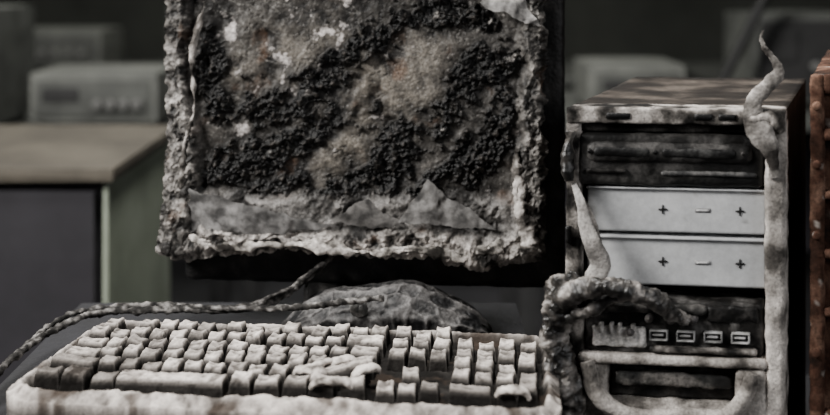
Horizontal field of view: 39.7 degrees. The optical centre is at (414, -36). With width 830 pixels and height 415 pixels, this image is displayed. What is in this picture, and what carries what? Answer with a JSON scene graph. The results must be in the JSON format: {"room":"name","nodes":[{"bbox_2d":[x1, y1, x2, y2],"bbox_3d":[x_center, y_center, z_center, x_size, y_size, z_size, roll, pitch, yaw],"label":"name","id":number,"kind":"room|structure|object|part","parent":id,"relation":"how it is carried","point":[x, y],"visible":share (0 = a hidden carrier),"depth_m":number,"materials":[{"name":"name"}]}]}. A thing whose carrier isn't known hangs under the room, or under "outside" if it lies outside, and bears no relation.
{"room":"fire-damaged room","nodes":[
{"label":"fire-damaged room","id":0,"kind":"room"},
{"bbox_2d":[0,0,829,76],"bbox_3d":[0.000,-0.370,6.250,6.400,3.000,0.100,0,0,0],"label":"wall","id":1,"kind":"structure","parent":0,"point":[673,30],"depth_m":6.20,"materials":[{"name":"grey paint"}]},
{"bbox_2d":[170,250,809,373],"bbox_3d":[0.000,1.180,2.100,6.400,0.100,8.200,0,0,0],"label":"floor","id":2,"kind":"structure","parent":0,"point":[182,288],"depth_m":3.98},
{"bbox_2d":[0,125,169,383],"bbox_3d":[-0.935,0.730,2.127,0.890,0.800,0.525,0,0,0],"label":"desk","id":3,"kind":"object","parent":2,"relation":"on","point":[80,205],"visible":0.66,"depth_m":1.90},
{"bbox_3d":[-0.725,0.710,1.893,0.400,0.680,0.015,0,0,0],"label":"door","id":4,"kind":"part","parent":3,"relation":"part of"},
{"bbox_2d":[0,125,168,181],"bbox_3d":[-0.935,0.343,2.130,0.890,0.025,0.520,0,0,0],"label":"countertop","id":5,"kind":"structure","parent":3,"relation":"on","point":[28,153],"depth_m":2.06,"materials":[{"name":"beige laminate"}]},
{"bbox_3d":[-0.509,0.743,2.130,0.012,0.775,0.480,0,0,0],"label":"panel","id":6,"kind":"part","parent":3,"relation":"part of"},
{"bbox_2d":[8,113,260,301],"bbox_3d":[-1.425,0.780,3.175,1.950,0.700,0.650,0,0,0],"label":"laboratory bench","id":7,"kind":"object","parent":2,"relation":"on","point":[219,290],"visible":0.07,"depth_m":3.11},
{"bbox_2d":[0,5,34,124],"bbox_3d":[-1.250,0.270,3.059,0.360,0.320,0.382,0,0,0],"label":"instrument","id":8,"kind":"object","parent":7,"relation":"on","point":[17,22],"visible":0.93,"depth_m":3.09,"materials":[{"name":"metal"}]},
{"bbox_2d":[30,64,168,124],"bbox_3d":[-0.840,0.355,3.134,0.340,0.150,0.332,0,0,0],"label":"instrument","id":9,"kind":"object","parent":7,"relation":"on","point":[66,93],"visible":0.95,"depth_m":2.99,"materials":[{"name":"metal"}]},
{"bbox_3d":[-0.840,0.347,2.996,0.300,0.095,0.008,0,0,0],"label":"plate","id":10,"kind":"part","parent":9,"relation":"part of","materials":[{"name":"grey metal"}]},
{"bbox_3d":[-0.823,0.362,2.980,0.028,0.028,0.024,0,0,0],"label":"knob","id":11,"kind":"part","parent":9,"relation":"part of","materials":[{"name":"metal"}]},
{"bbox_3d":[-0.789,0.362,2.980,0.028,0.028,0.024,0,0,0],"label":"knob","id":12,"kind":"part","parent":9,"relation":"part of","materials":[{"name":"metal"}]},
{"bbox_3d":[-0.755,0.362,2.980,0.028,0.028,0.024,0,0,0],"label":"knob","id":13,"kind":"part","parent":9,"relation":"part of","materials":[{"name":"metal"}]},
{"bbox_3d":[-0.721,0.362,2.980,0.028,0.028,0.024,0,0,0],"label":"knob","id":14,"kind":"part","parent":9,"relation":"part of","materials":[{"name":"metal"}]},
{"bbox_3d":[-0.490,0.795,2.890,0.050,0.670,0.050,0,0,0],"label":"leg","id":15,"kind":"part","parent":7,"relation":"part of","materials":[{"name":"black metal"}]},
{"bbox_3d":[-0.490,0.795,3.460,0.050,0.670,0.050,0,0,0],"label":"leg","id":16,"kind":"part","parent":7,"relation":"part of","materials":[{"name":"grey metal"}]},
{"bbox_2d":[0,302,524,414],"bbox_3d":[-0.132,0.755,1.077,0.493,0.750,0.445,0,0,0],"label":"office desk","id":17,"kind":"object","parent":2,"relation":"on","point":[504,318],"visible":0.15,"depth_m":1.23,"materials":[{"name":"grey"}]},
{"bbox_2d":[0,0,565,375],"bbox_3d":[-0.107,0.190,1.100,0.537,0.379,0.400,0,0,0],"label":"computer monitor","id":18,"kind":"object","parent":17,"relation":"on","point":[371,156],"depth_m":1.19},
{"bbox_2d":[7,317,560,414],"bbox_3d":[-0.105,0.356,1.002,0.466,0.048,0.236,0,0,0],"label":"keyboard","id":19,"kind":"object","parent":17,"relation":"on","point":[121,366],"depth_m":0.97,"materials":[{"name":"beige plastic"}]},
{"bbox_2d":[35,62,573,89],"bbox_3d":[-0.800,0.770,4.550,3.600,0.720,0.700,0,0,0],"label":"laboratory bench","id":20,"kind":"object","parent":2,"relation":"on","point":[569,85],"visible":0.02,"depth_m":4.66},
{"bbox_2d":[35,26,122,66],"bbox_3d":[-1.450,0.330,4.559,0.500,0.160,0.382,0,0,0],"label":"instrument","id":21,"kind":"object","parent":20,"relation":"on","point":[54,45],"visible":0.73,"depth_m":4.40,"materials":[{"name":"metal"}]},
{"bbox_3d":[-1.425,0.338,4.380,0.028,0.028,0.024,0,0,0],"label":"knob","id":22,"kind":"part","parent":21,"relation":"part of","materials":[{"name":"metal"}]},
{"bbox_3d":[-1.375,0.338,4.380,0.028,0.028,0.024,0,0,0],"label":"knob","id":23,"kind":"part","parent":21,"relation":"part of","materials":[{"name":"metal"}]},
{"bbox_3d":[-1.450,0.323,4.396,0.460,0.105,0.008,0,0,0],"label":"plate","id":24,"kind":"part","parent":21,"relation":"part of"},
{"bbox_3d":[-1.325,0.338,4.380,0.028,0.028,0.024,0,0,0],"label":"knob","id":25,"kind":"part","parent":21,"relation":"part of","materials":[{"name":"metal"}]},
{"bbox_3d":[-1.275,0.338,4.380,0.028,0.028,0.024,0,0,0],"label":"knob","id":26,"kind":"part","parent":21,"relation":"part of","materials":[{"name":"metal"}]},
{"bbox_3d":[-0.800,0.660,4.845,3.460,0.440,0.010,0,0,0],"label":"modesty panel","id":27,"kind":"part","parent":20,"relation":"part of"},
{"bbox_2d":[501,90,810,336],"bbox_3d":[1.225,0.760,3.250,1.950,0.740,0.700,0,0,0],"label":"laboratory bench","id":28,"kind":"object","parent":2,"relation":"on","point":[528,297],"visible":0.09,"depth_m":3.07,"materials":[{"name":"black"}]},
{"bbox_3d":[0.290,0.775,3.560,0.050,0.710,0.050,0,0,0],"label":"leg","id":29,"kind":"part","parent":28,"relation":"part of","materials":[{"name":"grey metal"}]},
{"bbox_3d":[0.290,0.775,2.940,0.050,0.710,0.050,0,0,0],"label":"leg","id":30,"kind":"part","parent":28,"relation":"part of","materials":[{"name":"grey metal"}]},
{"bbox_2d":[573,57,684,101],"bbox_3d":[0.580,0.325,3.134,0.260,0.130,0.332,0,0,0],"label":"instrument","id":31,"kind":"object","parent":28,"relation":"on","point":[592,76],"visible":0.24,"depth_m":3.00,"materials":[{"name":"metal"}]},
{"bbox_3d":[0.580,0.318,2.996,0.220,0.075,0.008,0,0,0],"label":"plate","id":32,"kind":"part","parent":31,"relation":"part of","materials":[{"name":"grey metal"}]},
{"bbox_3d":[1.225,0.650,3.545,1.810,0.460,0.010,0,0,0],"label":"modesty panel","id":33,"kind":"part","parent":28,"relation":"part of","materials":[{"name":"grey metal"}]},
{"bbox_2d":[719,0,768,77],"bbox_3d":[0.834,0.072,3.000,0.318,0.634,0.160,0,0,0],"label":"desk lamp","id":34,"kind":"object","parent":28,"relation":"on","point":[760,5],"visible":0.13,"depth_m":2.99,"materials":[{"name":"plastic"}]},
{"bbox_2d":[724,10,829,102],"bbox_3d":[1.060,0.260,3.234,0.300,0.260,0.332,0,0,0],"label":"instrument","id":35,"kind":"object","parent":28,"relation":"on","point":[799,39],"visible":0.44,"depth_m":3.09,"materials":[{"name":"metal"}]},
{"bbox_3d":[1.060,0.253,3.096,0.260,0.205,0.008,0,0,0],"label":"plate","id":36,"kind":"part","parent":35,"relation":"part of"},
{"bbox_3d":[1.075,0.273,3.080,0.028,0.028,0.024,0,0,0],"label":"knob","id":37,"kind":"part","parent":35,"relation":"part of","materials":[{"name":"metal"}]},
{"bbox_2d":[676,62,723,77],"bbox_3d":[2.050,0.770,4.550,1.900,0.720,0.700,0,0,0],"label":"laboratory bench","id":38,"kind":"object","parent":2,"relation":"on","point":[697,69],"visible":0.06,"depth_m":4.62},
{"bbox_2d":[806,374,810,414],"bbox_3d":[0.487,0.817,1.140,0.725,0.626,0.560,0,0,0],"label":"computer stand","id":39,"kind":"object","parent":2,"relation":"on","point":[808,396],"visible":0.02,"depth_m":1.35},
{"bbox_2d":[538,30,805,414],"bbox_3d":[0.266,0.280,1.116,0.321,0.448,0.323,0,0,0],"label":"computer tower","id":40,"kind":"object","parent":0,"point":[682,291],"depth_m":0.99,"materials":[{"name":"grey metal"}]},
{"bbox_2d":[809,50,829,414],"bbox_3d":[0.495,0.298,1.128,0.318,0.413,0.344,0,0,0],"label":"computer tower","id":41,"kind":"object","parent":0,"point":[819,178],"depth_m":0.98,"materials":[{"name":"brown metal"}]}
]}

